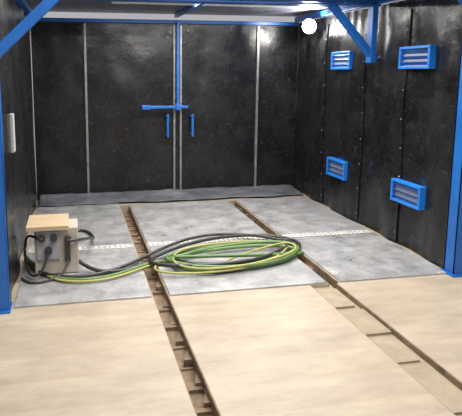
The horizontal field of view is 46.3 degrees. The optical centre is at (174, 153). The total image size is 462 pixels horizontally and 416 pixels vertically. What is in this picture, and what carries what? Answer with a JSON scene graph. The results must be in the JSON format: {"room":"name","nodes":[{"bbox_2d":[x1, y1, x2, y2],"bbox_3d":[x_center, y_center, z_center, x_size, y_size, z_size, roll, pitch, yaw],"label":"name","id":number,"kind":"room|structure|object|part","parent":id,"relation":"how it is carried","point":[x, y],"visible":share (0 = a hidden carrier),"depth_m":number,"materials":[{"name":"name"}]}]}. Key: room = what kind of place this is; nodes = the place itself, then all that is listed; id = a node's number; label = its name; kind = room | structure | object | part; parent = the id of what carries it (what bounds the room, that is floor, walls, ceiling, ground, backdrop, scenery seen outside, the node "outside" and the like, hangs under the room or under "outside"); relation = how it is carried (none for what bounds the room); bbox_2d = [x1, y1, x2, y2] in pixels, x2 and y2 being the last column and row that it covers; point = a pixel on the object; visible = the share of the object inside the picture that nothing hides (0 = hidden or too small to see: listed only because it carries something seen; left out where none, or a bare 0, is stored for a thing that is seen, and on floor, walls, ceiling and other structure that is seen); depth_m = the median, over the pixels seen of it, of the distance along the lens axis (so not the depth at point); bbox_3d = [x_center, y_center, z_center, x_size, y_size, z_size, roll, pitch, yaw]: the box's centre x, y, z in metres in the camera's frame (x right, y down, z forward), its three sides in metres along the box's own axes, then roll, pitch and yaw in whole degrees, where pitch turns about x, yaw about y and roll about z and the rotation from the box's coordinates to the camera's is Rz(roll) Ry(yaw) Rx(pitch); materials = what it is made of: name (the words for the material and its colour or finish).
{"room":"workshop","nodes":[
{"label":"workshop","id":0,"kind":"room"},
{"bbox_2d":[0,0,36,301],"bbox_3d":[-1.617,-0.324,5.683,0.046,2.520,3.600,-2,9,-11],"label":"wall","id":1,"kind":"structure","parent":0,"point":[15,64],"depth_m":5.12,"materials":[{"name":"black metal"}]},
{"bbox_2d":[9,113,15,152],"bbox_3d":[-1.392,-0.181,4.585,0.028,0.330,0.120,-2,9,-11],"label":"wall sign","id":2,"kind":"object","parent":1,"relation":"attached to","point":[12,123],"visible":0.96,"depth_m":4.54,"materials":[{"name":"plastic"}]},
{"bbox_2d":[31,22,298,199],"bbox_3d":[-0.059,-0.644,7.772,3.860,2.520,0.031,-2,9,-11],"label":"double door","id":3,"kind":"structure","parent":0,"point":[130,65],"depth_m":7.74,"materials":[{"name":"black metal"}]},
{"bbox_2d":[83,23,89,192],"bbox_3d":[-1.246,-0.608,7.534,0.032,2.400,0.062,-2,9,-11],"label":"trim","id":4,"kind":"structure","parent":3,"relation":"attached to","point":[84,24],"depth_m":7.50,"materials":[{"name":"metal"}]},
{"bbox_2d":[142,21,187,109],"bbox_3d":[-0.149,-1.244,7.589,0.670,1.240,0.140,-2,9,-11],"label":"bolt","id":5,"kind":"object","parent":3,"relation":"in","point":[177,106],"depth_m":7.59,"materials":[{"name":"blue paint"}]},
{"bbox_3d":[0.042,-1.256,7.601,0.040,1.220,0.035,-2,9,-11],"label":"latch rod","id":6,"kind":"part","parent":5,"relation":"part of","materials":[{"name":"blue paint"}]},
{"bbox_2d":[165,114,168,136],"bbox_3d":[-0.113,-0.412,7.739,0.040,0.330,0.130,-2,9,-11],"label":"door handle","id":7,"kind":"object","parent":3,"relation":"attached to","point":[167,115],"visible":1,"depth_m":7.68,"materials":[{"name":"blue paint"}]},
{"bbox_2d":[38,184,302,205],"bbox_3d":[-0.008,0.586,7.692,3.781,0.073,0.502,-2,9,-11],"label":"skirt","id":8,"kind":"object","parent":3,"relation":"attached to","point":[64,199],"visible":1,"depth_m":7.70,"materials":[{"name":"grey metal"}]},
{"bbox_2d":[173,25,174,188],"bbox_3d":[-0.013,-0.644,7.768,0.028,2.400,0.062,-2,9,-11],"label":"trim","id":9,"kind":"structure","parent":3,"relation":"attached to","point":[173,25],"depth_m":7.74,"materials":[{"name":"metal"}]},
{"bbox_2d":[179,25,181,189],"bbox_3d":[0.080,-0.646,7.786,0.028,2.400,0.062,-2,9,-11],"label":"trim","id":10,"kind":"structure","parent":3,"relation":"attached to","point":[180,53],"depth_m":7.78,"materials":[{"name":"metal"}]},
{"bbox_2d":[190,114,193,136],"bbox_3d":[0.246,-0.422,7.807,0.040,0.330,0.130,-2,9,-11],"label":"door handle","id":11,"kind":"object","parent":3,"relation":"attached to","point":[191,115],"visible":1,"depth_m":7.75,"materials":[{"name":"blue paint"}]},
{"bbox_2d":[254,26,259,185],"bbox_3d":[1.219,-0.680,8.002,0.032,2.400,0.062,-2,9,-11],"label":"trim","id":12,"kind":"structure","parent":3,"relation":"attached to","point":[258,27],"depth_m":7.98,"materials":[{"name":"metal"}]},
{"bbox_2d":[26,0,328,16],"bbox_3d":[0.281,-1.758,5.863,4.040,0.060,3.700,-2,9,-11],"label":"ceiling","id":13,"kind":"structure","parent":0,"point":[62,5],"depth_m":7.10,"materials":[{"name":"paint"}]},
{"bbox_2d":[111,1,298,7],"bbox_3d":[0.382,-1.771,6.293,2.240,0.035,0.160,-2,9,-11],"label":"strip light","id":14,"kind":"object","parent":13,"relation":"attached to","point":[112,2],"depth_m":6.25,"materials":[{"name":"white plastic"}]},
{"bbox_2d":[0,194,461,415],"bbox_3d":[0.486,1.525,3.033,14.000,0.366,11.250,-2,9,-11],"label":"floor","id":15,"kind":"structure","parent":0,"point":[278,351],"depth_m":3.49,"materials":[{"name":"beige wood"}]},
{"bbox_2d":[26,213,78,273],"bbox_3d":[-1.104,0.826,4.867,0.440,0.466,0.420,-2,9,-11],"label":"control box","id":16,"kind":"object","parent":15,"relation":"on","point":[54,230],"visible":0.95,"depth_m":4.74,"materials":[{"name":"beige wood"}]},
{"bbox_3d":[-1.118,0.805,4.720,0.200,0.260,0.035,-2,9,-11],"label":"control panel","id":17,"kind":"part","parent":16,"relation":"part of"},
{"bbox_2d":[21,229,94,283],"bbox_3d":[-1.087,0.813,5.272,0.555,0.364,1.536,1,9,4],"label":"power cable","id":18,"kind":"object","parent":15,"relation":"on","point":[92,237],"visible":0.9,"depth_m":4.68,"materials":[{"name":"black rubber"}]},
{"bbox_2d":[28,203,132,249],"bbox_3d":[-1.135,0.834,6.397,1.074,0.014,1.784,-2,9,-11],"label":"floor plate","id":19,"kind":"object","parent":15,"relation":"on","point":[106,222],"visible":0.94,"depth_m":6.42,"materials":[{"name":"grey metal"}]},
{"bbox_2d":[14,247,151,307],"bbox_3d":[-0.828,1.076,4.820,1.074,0.014,1.234,-2,9,-11],"label":"floor plate","id":20,"kind":"object","parent":15,"relation":"on","point":[134,285],"depth_m":4.51,"materials":[{"name":"grey metal"}]},
{"bbox_2d":[23,240,304,282],"bbox_3d":[-0.075,0.984,5.044,2.711,0.091,0.805,-2,9,-11],"label":"air hose","id":21,"kind":"object","parent":15,"relation":"on","point":[189,252],"visible":0.94,"depth_m":5.01,"materials":[{"name":"green rubber"}]},
{"bbox_2d":[27,233,300,277],"bbox_3d":[-0.041,0.959,5.195,2.773,0.102,1.049,-2,9,-11],"label":"hose","id":22,"kind":"object","parent":15,"relation":"on","point":[97,271],"visible":0.81,"depth_m":5.04,"materials":[{"name":"black rubber"}]},
{"bbox_2d":[120,206,220,415],"bbox_3d":[0.030,1.440,3.626,0.130,0.336,7.600,-2,9,-11],"label":"channel","id":23,"kind":"structure","parent":15,"relation":"in","point":[201,398],"depth_m":3.79,"materials":[{"name":"brown wood"}]},
{"bbox_2d":[130,200,267,242],"bbox_3d":[0.220,0.802,6.604,1.374,0.014,1.684,-2,9,-11],"label":"floor plate","id":24,"kind":"object","parent":15,"relation":"on","point":[158,222],"visible":0.76,"depth_m":6.51,"materials":[{"name":"grey metal"}]},
{"bbox_2d":[0,0,461,313],"bbox_3d":[0.267,-0.485,5.973,4.280,2.750,3.700,-2,9,-11],"label":"steel frame","id":25,"kind":"object","parent":15,"relation":"on","point":[453,245],"visible":0.99,"depth_m":4.81,"materials":[{"name":"blue metal"}]},
{"bbox_3d":[-1.595,-1.585,5.525,0.080,0.060,3.500,-2,9,-11],"label":"rail","id":26,"kind":"part","parent":25,"relation":"part of","materials":[{"name":"blue metal"}]},
{"bbox_3d":[-0.056,-1.867,7.564,3.820,0.050,0.080,-2,9,-11],"label":"rail","id":27,"kind":"part","parent":25,"relation":"part of","materials":[{"name":"metal"}]},
{"bbox_3d":[0.217,-1.801,6.540,0.050,0.060,2.150,-2,9,-11],"label":"rail","id":28,"kind":"part","parent":25,"relation":"part of","materials":[{"name":"blue metal"}]},
{"bbox_3d":[2.137,-1.728,6.229,0.080,0.070,3.500,-2,9,-11],"label":"rail","id":29,"kind":"part","parent":25,"relation":"part of","materials":[{"name":"blue metal"}]},
{"bbox_3d":[2.170,-1.332,5.889,0.065,0.650,0.110,-2,9,-11],"label":"post","id":30,"kind":"part","parent":25,"relation":"part of","materials":[{"name":"blue metal"}]},
{"bbox_2d":[149,239,326,295],"bbox_3d":[0.517,1.036,5.075,1.374,0.014,1.234,-2,9,-11],"label":"floor plate","id":31,"kind":"object","parent":15,"relation":"on","point":[293,272],"visible":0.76,"depth_m":4.71,"materials":[{"name":"grey metal"}]},
{"bbox_2d":[234,201,338,287],"bbox_3d":[1.084,1.058,6.116,0.110,0.336,3.050,-2,9,-11],"label":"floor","id":32,"kind":"structure","parent":15,"relation":"in","point":[330,280],"depth_m":5.33,"materials":[{"name":"brown wood"}]},
{"bbox_2d":[236,197,367,234],"bbox_3d":[1.540,0.764,6.855,1.064,0.014,1.684,-2,9,-11],"label":"floor plate","id":33,"kind":"object","parent":15,"relation":"on","point":[286,215],"visible":0.97,"depth_m":6.69,"materials":[{"name":"grey metal"}]},
{"bbox_2d":[293,233,445,281],"bbox_3d":[1.838,0.998,5.326,1.064,0.014,1.234,-2,9,-11],"label":"floor plate","id":34,"kind":"object","parent":15,"relation":"on","point":[362,256],"depth_m":5.18,"materials":[{"name":"grey metal"}]},
{"bbox_2d":[311,284,461,415],"bbox_3d":[1.698,1.623,2.431,0.250,0.336,4.597,-2,9,-11],"label":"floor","id":35,"kind":"structure","parent":15,"relation":"in","point":[440,383],"depth_m":3.56,"materials":[{"name":"wood"}]},
{"bbox_2d":[293,0,461,267],"bbox_3d":[2.156,-0.434,6.400,0.107,2.520,3.600,-2,9,-11],"label":"wall","id":36,"kind":"structure","parent":0,"point":[430,102],"depth_m":5.76,"materials":[{"name":"black metal"}]},
{"bbox_2d":[302,19,316,33],"bbox_3d":[1.804,-1.711,7.181,0.185,0.196,0.192,3,9,17],"label":"floodlight","id":37,"kind":"object","parent":36,"relation":"attached to","point":[309,25],"visible":1,"depth_m":7.13,"materials":[{"name":"metal"}]},
{"bbox_2d":[320,24,328,202],"bbox_3d":[2.007,-0.518,7.213,0.044,2.400,0.050,-2,9,-11],"label":"strip","id":38,"kind":"object","parent":36,"relation":"attached to","point":[327,25],"visible":1,"depth_m":7.19,"materials":[{"name":"black metal"}]},
{"bbox_3d":[2.095,0.182,6.838,0.034,0.174,0.414,-2,9,-11],"label":"panel","id":39,"kind":"part","parent":36,"relation":"part of","materials":[{"name":"blue metal"}]},
{"bbox_3d":[2.095,-1.158,6.633,0.034,0.164,0.414,-2,9,-11],"label":"panel","id":40,"kind":"part","parent":36,"relation":"part of","materials":[{"name":"blue metal"}]},
{"bbox_2d":[355,17,367,220],"bbox_3d":[2.195,-0.377,6.293,0.030,2.400,0.050,-2,9,-11],"label":"strip","id":41,"kind":"object","parent":36,"relation":"attached to","point":[366,18],"visible":0.93,"depth_m":6.30,"materials":[{"name":"black metal"}]},
{"bbox_2d":[393,9,411,241],"bbox_3d":[2.337,-0.258,5.514,0.036,2.400,0.050,-2,9,-11],"label":"strip","id":42,"kind":"object","parent":36,"relation":"attached to","point":[409,17],"visible":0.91,"depth_m":5.49,"materials":[{"name":"black metal"}]},
{"bbox_3d":[2.372,0.400,5.416,0.034,0.174,0.424,-2,9,-11],"label":"panel","id":43,"kind":"part","parent":36,"relation":"part of","materials":[{"name":"blue metal"}]},
{"bbox_3d":[2.372,-0.940,5.210,0.034,0.164,0.424,-2,9,-11],"label":"panel","id":44,"kind":"part","parent":36,"relation":"part of","materials":[{"name":"blue metal"}]}
]}

